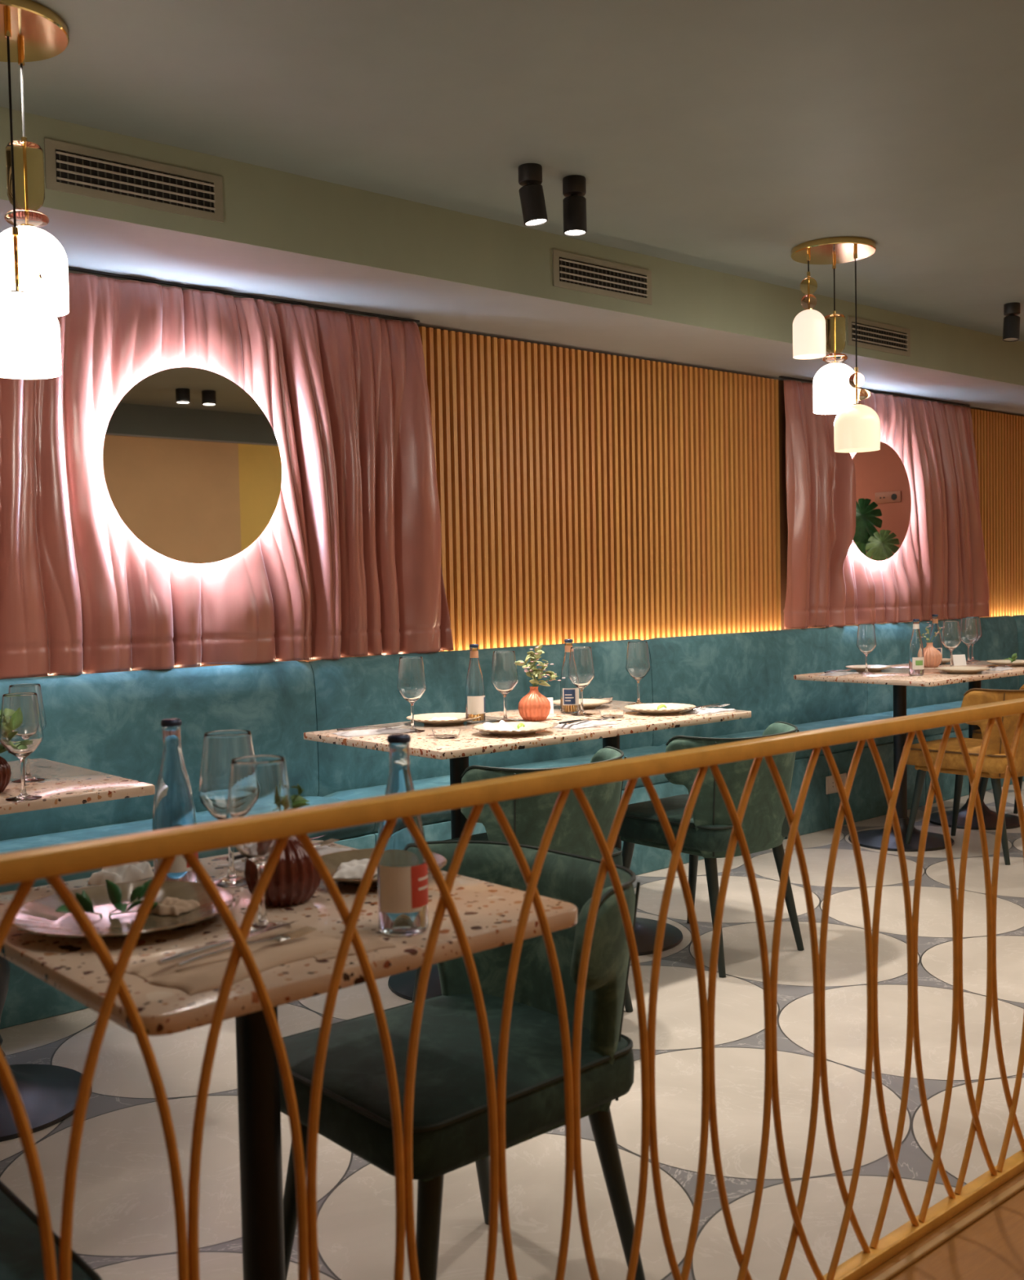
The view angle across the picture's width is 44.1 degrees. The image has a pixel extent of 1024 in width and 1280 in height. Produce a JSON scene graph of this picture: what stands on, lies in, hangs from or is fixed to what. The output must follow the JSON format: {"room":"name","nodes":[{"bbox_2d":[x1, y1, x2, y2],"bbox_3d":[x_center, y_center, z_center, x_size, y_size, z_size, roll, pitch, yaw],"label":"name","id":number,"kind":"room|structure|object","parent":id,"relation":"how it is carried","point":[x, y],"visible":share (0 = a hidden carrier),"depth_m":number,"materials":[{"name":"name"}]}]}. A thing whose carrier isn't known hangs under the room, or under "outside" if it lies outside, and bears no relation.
{"room":"restaurant","nodes":[
{"label":"restaurant","id":0,"kind":"room"},
{"bbox_2d":[31,326,980,677],"bbox_3d":[-0.004,-0.277,5.457,9.600,2.480,0.100,-3,3,-41],"label":"wall","id":1,"kind":"structure","parent":0,"point":[783,508],"depth_m":6.63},
{"bbox_2d":[102,367,281,563],"bbox_3d":[-1.110,-0.586,4.300,0.654,0.654,0.160,-3,3,-41],"label":"round mirror","id":2,"kind":"object","parent":1,"relation":"attached to","point":[192,464],"visible":1,"depth_m":4.23,"materials":[{"name":"silver metal"}]},
{"bbox_2d":[418,326,780,651],"bbox_3d":[0.477,-0.640,5.759,2.384,1.300,0.054,-3,3,-41],"label":"slatted panel","id":3,"kind":"object","parent":1,"relation":"attached to","point":[584,496],"visible":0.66,"depth_m":5.65,"materials":[{"name":"brown wood"}]},
{"bbox_2d":[852,441,911,560],"bbox_3d":[1.959,-0.763,6.986,0.654,0.654,0.160,-3,3,-41],"label":"round mirror","id":4,"kind":"object","parent":1,"relation":"attached to","point":[882,489],"visible":0.78,"depth_m":6.94,"materials":[{"name":"silver metal"}]},
{"bbox_2d":[958,408,1023,618],"bbox_3d":[3.199,-0.799,8.142,1.155,1.300,0.054,-3,3,-41],"label":"slatted panel","id":5,"kind":"object","parent":1,"relation":"attached to","point":[998,437],"visible":0.53,"depth_m":8.04,"materials":[{"name":"brown wood"}]},
{"bbox_2d":[0,0,1023,342],"bbox_3d":[1.473,-1.502,3.688,9.600,0.060,4.460,-3,3,-41],"label":"ceiling","id":6,"kind":"structure","parent":0,"point":[726,136],"depth_m":3.40,"materials":[{"name":"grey paint"}]},
{"bbox_2d":[0,0,69,379],"bbox_3d":[-1.151,-0.987,2.837,0.333,0.788,0.322,-3,3,-41],"label":"cluster","id":7,"kind":"object","parent":6,"relation":"hanging from","point":[34,275],"visible":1,"depth_m":2.84,"materials":[{"name":"glass"}]},
{"bbox_2d":[517,163,547,226],"bbox_3d":[0.065,-1.364,3.878,0.089,0.174,0.074,-1,2,-1],"label":"light","id":8,"kind":"object","parent":6,"relation":"attached to","point":[530,175],"visible":1,"depth_m":3.85,"materials":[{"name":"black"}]},
{"bbox_2d":[562,175,586,236],"bbox_3d":[0.198,-1.374,3.999,0.074,0.170,0.074,-3,3,-41],"label":"light","id":9,"kind":"object","parent":6,"relation":"attached to","point":[574,187],"visible":1,"depth_m":3.97,"materials":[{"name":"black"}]},
{"bbox_2d":[790,236,879,453],"bbox_3d":[1.257,-1.125,4.904,0.333,0.788,0.332,-3,3,-41],"label":"pendant light","id":10,"kind":"object","parent":6,"relation":"hanging from","point":[856,426],"visible":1,"depth_m":4.84,"materials":[{"name":"glass"}]},
{"bbox_2d":[1002,302,1020,342],"bbox_3d":[2.362,-1.502,5.974,0.085,0.173,0.074,-3,3,-41],"label":"light","id":11,"kind":"object","parent":6,"relation":"attached to","point":[1011,329],"visible":1,"depth_m":5.95,"materials":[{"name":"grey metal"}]},
{"bbox_2d":[0,781,1023,1279],"bbox_3d":[1.009,1.015,4.386,9.600,0.050,2.895,-3,3,-41],"label":"floor","id":12,"kind":"structure","parent":0,"point":[124,1220],"depth_m":2.87,"materials":[{"name":"tile"}]},
{"bbox_2d":[0,1180,102,1279],"bbox_3d":[-0.767,0.793,1.343,0.539,0.735,0.521,-3,3,-41],"label":"wingback chair","id":13,"kind":"object","parent":12,"relation":"on","point":[21,1258],"visible":0.74,"depth_m":1.43,"materials":[{"name":"teal fabric"}]},
{"bbox_2d":[0,758,155,1142],"bbox_3d":[-1.272,0.718,2.916,0.662,0.764,0.683,-3,3,-41],"label":"cafe table","id":14,"kind":"object","parent":12,"relation":"on","point":[48,1093],"visible":0.76,"depth_m":2.92,"materials":[{"name":"stone"}]},
{"bbox_2d":[0,755,11,793],"bbox_3d":[-1.161,0.283,2.781,0.109,0.112,0.109,-3,3,-41],"label":"ribbed vase","id":15,"kind":"object","parent":14,"relation":"on","point":[5,768],"visible":1,"depth_m":2.77,"materials":[{"name":"red ceramic"}]},
{"bbox_2d":[0,692,43,801],"bbox_3d":[-1.047,0.227,2.699,0.089,0.225,0.089,-1,3,13],"label":"wine glass","id":16,"kind":"object","parent":14,"relation":"on","point":[21,731],"visible":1,"depth_m":2.67,"materials":[{"name":"white"}]},
{"bbox_2d":[8,684,46,782],"bbox_3d":[-1.139,0.218,2.964,0.089,0.225,0.089,0,3,29],"label":"wine glass","id":17,"kind":"object","parent":14,"relation":"on","point":[18,688],"visible":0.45,"depth_m":2.95,"materials":[{"name":"white"}]},
{"bbox_2d":[0,840,577,1279],"bbox_3d":[-0.350,0.749,1.764,0.634,0.764,0.675,-3,3,-41],"label":"cafe table","id":18,"kind":"object","parent":12,"relation":"on","point":[489,913],"visible":0.41,"depth_m":1.64,"materials":[{"name":"stone"}]},
{"bbox_2d":[87,861,153,884],"bbox_3d":[-0.593,0.350,1.917,0.060,0.027,0.088,0,3,32],"label":"napkin","id":19,"kind":"object","parent":18,"relation":"on","point":[138,871],"visible":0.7,"depth_m":1.90,"materials":[{"name":"fabric"}]},
{"bbox_2d":[11,880,235,937],"bbox_3d":[-0.513,0.363,1.674,0.286,0.022,0.289,-2,3,-28],"label":"plate","id":20,"kind":"object","parent":18,"relation":"on","point":[39,916],"visible":0.66,"depth_m":1.68,"materials":[{"name":"brown ceramic"}]},
{"bbox_2d":[55,879,161,917],"bbox_3d":[-0.526,0.359,1.683,0.149,0.071,0.072,-3,3,-41],"label":"garnish","id":21,"kind":"object","parent":20,"relation":"on","point":[114,892],"visible":0.73,"depth_m":1.69,"materials":[{"name":"plant"}]},
{"bbox_2d":[148,896,199,915],"bbox_3d":[-0.455,0.356,1.705,0.056,0.013,0.066,0,3,20],"label":"napkin","id":22,"kind":"object","parent":20,"relation":"on","point":[175,906],"visible":0.95,"depth_m":1.69,"materials":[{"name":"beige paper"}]},
{"bbox_2d":[151,718,198,882],"bbox_3d":[-0.496,0.241,1.852,0.064,0.250,0.064,1,3,39],"label":"water bottle","id":23,"kind":"object","parent":18,"relation":"on","point":[174,806],"visible":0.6,"depth_m":1.83,"materials":[{"name":"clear glass"}]},
{"bbox_2d":[198,729,254,888],"bbox_3d":[-0.421,0.250,1.885,0.089,0.225,0.089,0,3,24],"label":"wine glass","id":24,"kind":"object","parent":18,"relation":"on","point":[220,748],"visible":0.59,"depth_m":1.85,"materials":[{"name":"white"}]},
{"bbox_2d":[124,923,351,995],"bbox_3d":[-0.319,0.372,1.505,0.152,0.010,0.259,1,3,41],"label":"napkin","id":25,"kind":"object","parent":18,"relation":"on","point":[206,974],"visible":0.68,"depth_m":1.47,"materials":[{"name":"fabric"}]},
{"bbox_2d":[156,920,297,964],"bbox_3d":[-0.334,0.360,1.515,0.010,0.007,0.215,1,3,37],"label":"knife","id":26,"kind":"object","parent":25,"relation":"on","point":[193,952],"visible":0.95,"depth_m":1.47,"materials":[{"name":"metal"}]},
{"bbox_2d":[176,925,316,967],"bbox_3d":[-0.311,0.361,1.491,0.020,0.008,0.188,1,3,44],"label":"fork","id":27,"kind":"object","parent":25,"relation":"on","point":[300,932],"visible":0.96,"depth_m":1.51,"materials":[{"name":"metal"}]},
{"bbox_2d":[226,755,292,933],"bbox_3d":[-0.322,0.262,1.620,0.087,0.220,0.087,1,3,45],"label":"wine glass","id":28,"kind":"object","parent":18,"relation":"on","point":[258,784],"visible":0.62,"depth_m":1.59,"materials":[{"name":"white"}]},
{"bbox_2d":[244,835,320,906],"bbox_3d":[-0.320,0.310,1.766,0.109,0.112,0.109,-3,3,-41],"label":"ribbed vase","id":29,"kind":"object","parent":18,"relation":"on","point":[295,879],"visible":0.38,"depth_m":1.73,"materials":[{"name":"red ceramic"}]},
{"bbox_2d":[290,783,310,808],"bbox_3d":[-0.307,0.243,1.764,0.051,0.086,0.058,-2,3,-8],"label":"leaf sprig","id":30,"kind":"object","parent":29,"relation":"in","point":[297,801],"visible":0.31,"depth_m":1.77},
{"bbox_2d":[217,844,351,871],"bbox_3d":[-0.365,0.349,2.049,0.112,0.010,0.209,1,3,39],"label":"napkin","id":31,"kind":"object","parent":18,"relation":"on","point":[239,865],"visible":0.2,"depth_m":2.06,"materials":[{"name":"grey fabric"}]},
{"bbox_2d":[226,835,322,861],"bbox_3d":[-0.380,0.338,2.059,0.010,0.007,0.215,1,3,35],"label":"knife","id":32,"kind":"object","parent":31,"relation":"on","point":[237,856],"visible":0.27,"depth_m":1.99,"materials":[{"name":"metal"}]},
{"bbox_2d":[240,838,338,862],"bbox_3d":[-0.356,0.338,2.036,0.020,0.008,0.188,1,3,42],"label":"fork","id":33,"kind":"object","parent":31,"relation":"on","point":[330,841],"visible":0.47,"depth_m":2.08,"materials":[{"name":"metal"}]},
{"bbox_2d":[313,929,395,960],"bbox_3d":[-0.207,0.370,1.546,0.102,0.005,0.098,-3,3,-30],"label":"napkin","id":34,"kind":"object","parent":18,"relation":"on","point":[371,941],"visible":0.52,"depth_m":1.54,"materials":[{"name":"fabric"}]},
{"bbox_2d":[320,848,447,886],"bbox_3d":[-0.206,0.346,1.903,0.217,0.022,0.220,-1,3,13],"label":"plate","id":35,"kind":"object","parent":18,"relation":"on","point":[332,861],"visible":0.36,"depth_m":1.95,"materials":[{"name":"brown ceramic"}]},
{"bbox_2d":[332,858,377,878],"bbox_3d":[-0.234,0.341,1.900,0.067,0.018,0.080,-1,2,3],"label":"napkin","id":36,"kind":"object","parent":35,"relation":"on","point":[354,868],"visible":0.77,"depth_m":1.88,"materials":[{"name":"fabric"}]},
{"bbox_2d":[377,733,428,936],"bbox_3d":[-0.140,0.244,1.600,0.064,0.250,0.064,-3,3,-33],"label":"water bottle","id":37,"kind":"object","parent":18,"relation":"on","point":[402,868],"visible":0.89,"depth_m":1.58,"materials":[{"name":"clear glass"}]},
{"bbox_2d":[303,715,616,1000],"bbox_3d":[-0.153,0.656,3.827,0.668,0.764,0.686,-3,3,-41],"label":"cafe table","id":38,"kind":"object","parent":12,"relation":"on","point":[470,742],"visible":0.28,"depth_m":3.69,"materials":[{"name":"stone"}]},
{"bbox_2d":[332,728,410,737],"bbox_3d":[-0.417,0.273,3.800,0.230,0.012,0.123,-2,3,-27],"label":"napkin","id":39,"kind":"object","parent":38,"relation":"on","point":[383,731],"visible":0.99,"depth_m":3.77,"materials":[{"name":"grey fabric"}]},
{"bbox_2d":[342,724,403,731],"bbox_3d":[-0.415,0.263,3.782,0.188,0.008,0.020,-2,3,-24],"label":"fork","id":40,"kind":"object","parent":39,"relation":"on","point":[393,726],"visible":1,"depth_m":3.78,"materials":[{"name":"metal"}]},
{"bbox_2d":[396,656,426,733],"bbox_3d":[-0.302,0.164,3.810,0.089,0.225,0.089,-3,3,-41],"label":"wine glass","id":41,"kind":"object","parent":38,"relation":"on","point":[411,683],"visible":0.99,"depth_m":3.78,"materials":[{"name":"white"}]},
{"bbox_2d":[405,712,480,724],"bbox_3d":[-0.218,0.254,4.032,0.240,0.022,0.240,0,3,18],"label":"plate","id":42,"kind":"object","parent":38,"relation":"on","point":[425,718],"visible":0.88,"depth_m":4.06,"materials":[{"name":"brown ceramic"}]},
{"bbox_2d":[431,716,457,719],"bbox_3d":[-0.221,0.251,4.023,0.063,0.013,0.108,0,3,26],"label":"napkin","id":43,"kind":"object","parent":42,"relation":"on","point":[434,717],"visible":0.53,"depth_m":4.02,"materials":[{"name":"fabric"}]},
{"bbox_2d":[431,728,460,738],"bbox_3d":[-0.189,0.270,3.646,0.082,0.022,0.082,-3,3,-41],"label":"glass dish","id":44,"kind":"object","parent":38,"relation":"on","point":[442,733],"visible":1,"depth_m":3.62,"materials":[{"name":"white"}]},
{"bbox_2d":[465,644,485,722],"bbox_3d":[-0.119,0.138,4.043,0.064,0.250,0.064,-3,3,-41],"label":"water bottle","id":45,"kind":"object","parent":38,"relation":"on","point":[474,684],"visible":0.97,"depth_m":4.02,"materials":[{"name":"clear glass"}]},
{"bbox_2d":[490,650,518,722],"bbox_3d":[-0.024,0.148,4.038,0.089,0.225,0.089,0,3,27],"label":"wine glass","id":46,"kind":"object","parent":38,"relation":"on","point":[504,674],"visible":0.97,"depth_m":4.00,"materials":[{"name":"white"}]},
{"bbox_2d":[472,721,553,735],"bbox_3d":[0.005,0.264,3.716,0.240,0.022,0.240,-1,3,-7],"label":"plate","id":47,"kind":"object","parent":38,"relation":"on","point":[530,727],"visible":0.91,"depth_m":3.73,"materials":[{"name":"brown ceramic"}]},
{"bbox_2d":[479,720,515,733],"bbox_3d":[-0.043,0.253,3.689,0.095,0.031,0.081,-2,3,-24],"label":"napkin","id":48,"kind":"object","parent":47,"relation":"on","point":[502,725],"visible":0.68,"depth_m":3.68,"materials":[{"name":"fabric"}]},
{"bbox_2d":[279,840,644,1279],"bbox_3d":[-0.086,0.748,2.073,0.539,0.735,0.521,-3,3,-41],"label":"dining chair","id":49,"kind":"object","parent":12,"relation":"on","point":[451,1132],"visible":0.66,"depth_m":1.99,"materials":[{"name":"green fabric"}]},
{"bbox_2d":[0,614,1023,1029],"bbox_3d":[0.254,0.497,5.213,9.578,0.945,0.427,-3,3,-41],"label":"banquette","id":50,"kind":"object","parent":12,"relation":"on","point":[105,722],"visible":0.48,"depth_m":4.79,"materials":[{"name":"teal fabric"}]},
{"bbox_2d":[0,795,374,893],"bbox_3d":[-1.259,0.642,3.883,1.759,0.112,0.417,-3,3,-41],"label":"seat cushion","id":51,"kind":"object","parent":50,"relation":"on","point":[128,823],"depth_m":3.93,"materials":[{"name":"teal fabric"}]},
{"bbox_2d":[323,746,669,832],"bbox_3d":[0.075,0.564,5.051,1.785,0.112,0.417,-3,3,-41],"label":"seat cushion","id":52,"kind":"object","parent":50,"relation":"on","point":[433,778],"depth_m":4.92,"materials":[{"name":"teal fabric"}]},
{"bbox_2d":[659,714,924,759],"bbox_3d":[1.392,0.487,6.204,1.712,0.112,0.417,-3,3,-41],"label":"seat cushion","id":53,"kind":"object","parent":50,"relation":"on","point":[804,723],"depth_m":6.23,"materials":[{"name":"teal fabric"}]},
{"bbox_2d":[825,773,846,794],"bbox_3d":[1.564,0.692,6.086,0.166,0.086,0.011,-3,3,-41],"label":"wall socket","id":54,"kind":"object","parent":50,"relation":"attached to","point":[830,787],"visible":0.62,"depth_m":6.05,"materials":[{"name":"beige plastic"}]},
{"bbox_2d":[873,700,968,736],"bbox_3d":[2.674,0.413,7.326,1.692,0.112,0.417,-3,3,-41],"label":"seat cushion","id":55,"kind":"object","parent":50,"relation":"on","point":[915,707],"depth_m":6.96,"materials":[{"name":"teal fabric"}]},
{"bbox_2d":[412,746,632,1012],"bbox_3d":[0.026,0.680,3.563,0.521,0.735,0.539,-3,3,-41],"label":"dining chair","id":56,"kind":"object","parent":12,"relation":"on","point":[528,817],"visible":0.4,"depth_m":3.32,"materials":[{"name":"green fabric"}]},
{"bbox_2d":[484,700,751,955],"bbox_3d":[0.340,0.626,4.270,0.649,0.764,0.683,-3,3,-41],"label":"cafe table","id":57,"kind":"object","parent":12,"relation":"on","point":[632,722],"visible":0.24,"depth_m":4.14,"materials":[{"name":"stone"}]},
{"bbox_2d":[518,686,550,721],"bbox_3d":[0.072,0.204,4.059,0.105,0.109,0.105,-3,3,-41],"label":"ribbed vase","id":58,"kind":"object","parent":57,"relation":"on","point":[533,706],"visible":1,"depth_m":4.03,"materials":[{"name":"orange ceramic"}]},
{"bbox_2d":[515,644,564,686],"bbox_3d":[0.090,0.099,4.057,0.163,0.169,0.071,-1,3,-6],"label":"flower sprig","id":59,"kind":"object","parent":58,"relation":"in","point":[538,673],"visible":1,"depth_m":4.06,"materials":[{"name":"green plant"}]},
{"bbox_2d":[546,697,553,713],"bbox_3d":[0.107,0.222,4.278,0.064,0.052,0.035,-1,3,-6],"label":"table card","id":60,"kind":"object","parent":57,"relation":"on","point":[550,700],"visible":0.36,"depth_m":4.27,"materials":[{"name":"white paper"}]},
{"bbox_2d":[560,639,578,713],"bbox_3d":[0.193,0.122,4.268,0.064,0.250,0.064,-3,3,-41],"label":"water bottle","id":61,"kind":"object","parent":57,"relation":"on","point":[569,692],"visible":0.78,"depth_m":4.25,"materials":[{"name":"clear glass"}]},
{"bbox_2d":[568,646,594,715],"bbox_3d":[0.231,0.136,4.195,0.089,0.225,0.089,-1,2,-3],"label":"wine glass","id":62,"kind":"object","parent":57,"relation":"on","point":[580,666],"visible":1,"depth_m":4.16,"materials":[{"name":"white"}]},
{"bbox_2d":[552,698,609,708],"bbox_3d":[0.239,0.227,4.453,0.211,0.022,0.211,1,3,35],"label":"plate","id":63,"kind":"object","parent":57,"relation":"on","point":[587,703],"visible":0.53,"depth_m":4.48,"materials":[{"name":"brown ceramic"}]},
{"bbox_2d":[554,720,617,729],"bbox_3d":[0.228,0.256,3.879,0.101,0.013,0.206,1,4,45],"label":"napkin","id":64,"kind":"object","parent":57,"relation":"on","point":[583,724],"visible":0.98,"depth_m":3.85,"materials":[{"name":"grey fabric"}]},
{"bbox_2d":[566,716,612,724],"bbox_3d":[0.237,0.246,3.864,0.188,0.008,0.020,-3,3,-42],"label":"fork","id":65,"kind":"object","parent":64,"relation":"on","point":[607,717],"visible":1,"depth_m":3.87,"materials":[{"name":"metal"}]},
{"bbox_2d":[590,695,613,703],"bbox_3d":[0.327,0.218,4.603,0.082,0.022,0.082,-3,3,-41],"label":"glass dish","id":66,"kind":"object","parent":57,"relation":"on","point":[603,697],"visible":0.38,"depth_m":4.59,"materials":[{"name":"white"}]},
{"bbox_2d":[599,709,624,718],"bbox_3d":[0.324,0.240,4.098,0.082,0.022,0.082,-3,3,-41],"label":"glass dish","id":67,"kind":"object","parent":57,"relation":"on","point":[614,713],"visible":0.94,"depth_m":4.07,"materials":[{"name":"white"}]},
{"bbox_2d":[625,640,650,705],"bbox_3d":[0.450,0.118,4.508,0.089,0.225,0.089,-1,2,5],"label":"wine glass","id":68,"kind":"object","parent":57,"relation":"on","point":[637,665],"visible":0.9,"depth_m":4.47,"materials":[{"name":"white"}]},
{"bbox_2d":[623,702,696,715],"bbox_3d":[0.494,0.232,4.214,0.240,0.022,0.240,-1,3,6],"label":"plate","id":69,"kind":"object","parent":57,"relation":"on","point":[649,708],"visible":0.99,"depth_m":4.25,"materials":[{"name":"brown ceramic"}]},
{"bbox_2d":[682,707,736,714],"bbox_3d":[0.656,0.234,4.225,0.100,0.009,0.180,1,4,45],"label":"napkin","id":70,"kind":"object","parent":57,"relation":"on","point":[705,710],"visible":0.98,"depth_m":4.20,"materials":[{"name":"grey fabric"}]},
{"bbox_2d":[617,720,804,977],"bbox_3d":[0.633,0.644,4.114,0.521,0.735,0.539,-3,3,-41],"label":"wingback chair","id":71,"kind":"object","parent":12,"relation":"on","point":[765,824],"visible":0.67,"depth_m":3.90,"materials":[{"name":"green fabric"}]},
{"bbox_2d":[793,667,1006,851],"bbox_3d":[1.762,0.534,5.735,0.660,0.764,0.686,-3,3,-41],"label":"cafe table","id":72,"kind":"object","parent":12,"relation":"on","point":[900,677],"visible":0.65,"depth_m":5.67,"materials":[{"name":"stone"}]},
{"bbox_2d":[819,671,857,675],"bbox_3d":[1.485,0.151,5.747,0.110,0.009,0.209,1,3,39],"label":"napkin","id":73,"kind":"object","parent":72,"relation":"on","point":[833,673],"visible":0.99,"depth_m":5.71,"materials":[{"name":"grey fabric"}]},
{"bbox_2d":[856,623,875,674],"bbox_3d":[1.617,0.040,5.762,0.089,0.225,0.089,-3,3,-36],"label":"wine glass","id":74,"kind":"object","parent":72,"relation":"on","point":[865,638],"visible":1,"depth_m":5.73,"materials":[{"name":"white"}]},
{"bbox_2d":[844,664,892,671],"bbox_3d":[1.671,0.134,5.919,0.211,0.022,0.211,-1,3,-7],"label":"plate","id":75,"kind":"object","parent":72,"relation":"on","point":[871,668],"visible":0.94,"depth_m":5.89,"materials":[{"name":"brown ceramic"}]},
{"bbox_2d":[908,618,924,675],"bbox_3d":[1.788,0.032,5.585,0.064,0.250,0.064,-3,3,-41],"label":"water bottle","id":76,"kind":"object","parent":72,"relation":"on","point":[916,662],"visible":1,"depth_m":5.57,"materials":[{"name":"clear glass"}]},
{"bbox_2d":[934,666,990,673],"bbox_3d":[2.029,0.137,5.687,0.237,0.022,0.237,0,3,30],"label":"plate","id":77,"kind":"object","parent":72,"relation":"on","point":[950,669],"visible":1,"depth_m":5.67,"materials":[{"name":"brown ceramic"}]},
{"bbox_2d":[889,660,1023,830],"bbox_3d":[2.262,0.505,6.172,0.660,0.764,0.686,-3,3,-41],"label":"cafe table","id":78,"kind":"object","parent":12,"relation":"on","point":[989,816],"visible":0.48,"depth_m":6.12,"materials":[{"name":"stone"}]},
{"bbox_2d":[923,642,942,667],"bbox_3d":[2.015,0.072,6.092,0.114,0.118,0.114,-3,3,-41],"label":"ribbed vase","id":79,"kind":"object","parent":78,"relation":"on","point":[932,657],"visible":0.88,"depth_m":6.05,"materials":[{"name":"ceramic"}]},
{"bbox_2d":[920,622,940,642],"bbox_3d":[2.006,-0.017,6.083,0.144,0.136,0.075,-3,3,-41],"label":"flower sprig","id":80,"kind":"object","parent":79,"relation":"in","point":[926,629],"visible":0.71,"depth_m":6.09,"materials":[{"name":"green plant"}]},
{"bbox_2d":[928,614,942,665],"bbox_3d":[2.084,-0.001,6.220,0.064,0.250,0.064,-3,3,-41],"label":"water bottle","id":81,"kind":"object","parent":78,"relation":"on","point":[936,640],"visible":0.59,"depth_m":6.20,"materials":[{"name":"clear glass"}]},
{"bbox_2d":[941,621,960,666],"bbox_3d":[2.063,0.024,5.934,0.089,0.225,0.089,1,3,36],"label":"wine glass","id":82,"kind":"object","parent":78,"relation":"on","point":[950,635],"visible":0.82,"depth_m":5.90,"materials":[{"name":"white"}]},
{"bbox_2d":[951,654,966,665],"bbox_3d":[2.183,0.097,6.176,0.064,0.052,0.035,-1,3,-6],"label":"table card","id":83,"kind":"object","parent":78,"relation":"on","point":[957,660],"visible":0.89,"depth_m":6.17,"materials":[{"name":"white paper"}]},
{"bbox_2d":[960,617,977,663],"bbox_3d":[2.278,0.003,6.303,0.089,0.225,0.089,-2,3,-10],"label":"wine glass","id":84,"kind":"object","parent":78,"relation":"on","point":[968,628],"visible":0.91,"depth_m":6.27,"materials":[{"name":"white"}]},
{"bbox_2d":[964,617,981,661],"bbox_3d":[2.353,-0.005,6.453,0.089,0.225,0.089,0,3,25],"label":"wine glass","id":85,"kind":"object","parent":78,"relation":"on","point":[977,619],"visible":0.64,"depth_m":6.42,"materials":[{"name":"white"}]},
{"bbox_2d":[986,666,1014,671],"bbox_3d":[2.245,0.130,5.830,0.097,0.013,0.176,1,3,43],"label":"napkin","id":86,"kind":"object","parent":78,"relation":"on","point":[996,668],"visible":0.91,"depth_m":5.79,"materials":[{"name":"grey fabric"}]},
{"bbox_2d":[986,659,1023,666],"bbox_3d":[2.404,0.112,6.075,0.231,0.022,0.231,-2,3,-17],"label":"plate","id":87,"kind":"object","parent":78,"relation":"on","point":[1002,662],"visible":0.86,"depth_m":6.10,"materials":[{"name":"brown ceramic"}]},
{"bbox_2d":[902,684,1023,865],"bbox_3d":[2.050,0.554,5.521,0.521,0.735,0.539,-3,3,-41],"label":"wingback chair","id":88,"kind":"object","parent":12,"relation":"on","point":[994,764],"visible":0.76,"depth_m":5.29,"materials":[{"name":"yellow fabric"}]},
{"bbox_2d":[971,728,1022,816],"bbox_3d":[2.544,0.522,6.033,0.521,0.735,0.539,-3,3,-41],"label":"wingback chair","id":89,"kind":"object","parent":12,"relation":"on","point":[976,734],"visible":0.27,"depth_m":6.08,"materials":[{"name":"yellow fabric"}]},
{"bbox_2d":[0,106,1023,416],"bbox_3d":[0.224,-1.388,5.123,9.600,0.240,0.660,-3,3,-41],"label":"ceiling","id":90,"kind":"structure","parent":0,"point":[282,235],"depth_m":4.45,"materials":[{"name":"green paint"}]},
{"bbox_2d":[44,138,223,222],"bbox_3d":[-1.052,-1.290,3.560,0.527,0.132,0.011,-3,3,-41],"label":"ceiling vent","id":91,"kind":"object","parent":90,"relation":"in","point":[69,168],"visible":1,"depth_m":3.55,"materials":[{"name":"grey metal"}]},
{"bbox_2d":[67,266,419,323],"bbox_3d":[-1.467,-1.180,3.975,2.930,0.007,0.015,-3,3,-41],"label":"rail","id":92,"kind":"object","parent":90,"relation":"attached to","point":[72,268],"visible":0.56,"depth_m":4.40,"materials":[{"name":"metal"}]},
{"bbox_2d":[0,272,453,679],"bbox_3d":[-1.401,-0.527,3.977,3.075,1.282,0.133,-3,3,-41],"label":"curtain","id":93,"kind":"object","parent":92,"relation":"hanging from","point":[346,562],"visible":0.76,"depth_m":4.37,"materials":[{"name":"fabric"}]},
{"bbox_2d":[551,249,651,305],"bbox_3d":[0.350,-1.371,4.788,0.527,0.132,0.011,-3,3,-41],"label":"ceiling vent","id":94,"kind":"object","parent":90,"relation":"in","point":[571,271],"visible":1,"depth_m":4.78,"materials":[{"name":"grey metal"}]},
{"bbox_2d":[778,376,969,406],"bbox_3d":[2.078,-1.387,7.078,1.880,0.007,0.015,-3,3,-41],"label":"rail","id":95,"kind":"object","parent":90,"relation":"attached to","point":[783,377],"visible":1,"depth_m":7.16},
{"bbox_2d":[782,379,989,628],"bbox_3d":[2.180,-0.736,7.096,2.009,1.279,0.185,-3,3,-42],"label":"curtain","id":96,"kind":"object","parent":95,"relation":"hanging from","point":[939,567],"visible":0.8,"depth_m":7.07,"materials":[{"name":"fabric"}]},
{"bbox_2d":[846,315,910,356],"bbox_3d":[1.753,-1.443,6.016,0.527,0.132,0.011,-3,3,-41],"label":"ceiling vent","id":97,"kind":"object","parent":90,"relation":"in","point":[877,336],"visible":0.98,"depth_m":6.01,"materials":[{"name":"grey metal"}]},
{"bbox_2d":[857,1170,1023,1279],"bbox_3d":[2.478,1.016,2.708,9.600,0.134,1.565,-3,3,-41],"label":"platform","id":98,"kind":"object","parent":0,"point":[991,1247],"depth_m":2.09,"materials":[{"name":"brown wood"}]},
{"bbox_2d":[0,697,1023,1279],"bbox_3d":[0.309,0.591,1.814,4.000,0.881,0.040,-3,3,-41],"label":"railing","id":99,"kind":"object","parent":98,"relation":"on","point":[24,867],"visible":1,"depth_m":1.64,"materials":[{"name":"gold metal"}]},
{"bbox_2d":[871,1177,1023,1279],"bbox_3d":[2.003,0.932,3.245,9.600,0.008,0.014,-3,3,-41],"label":"trim","id":100,"kind":"structure","parent":98,"relation":"on","point":[955,1228],"depth_m":2.13,"materials":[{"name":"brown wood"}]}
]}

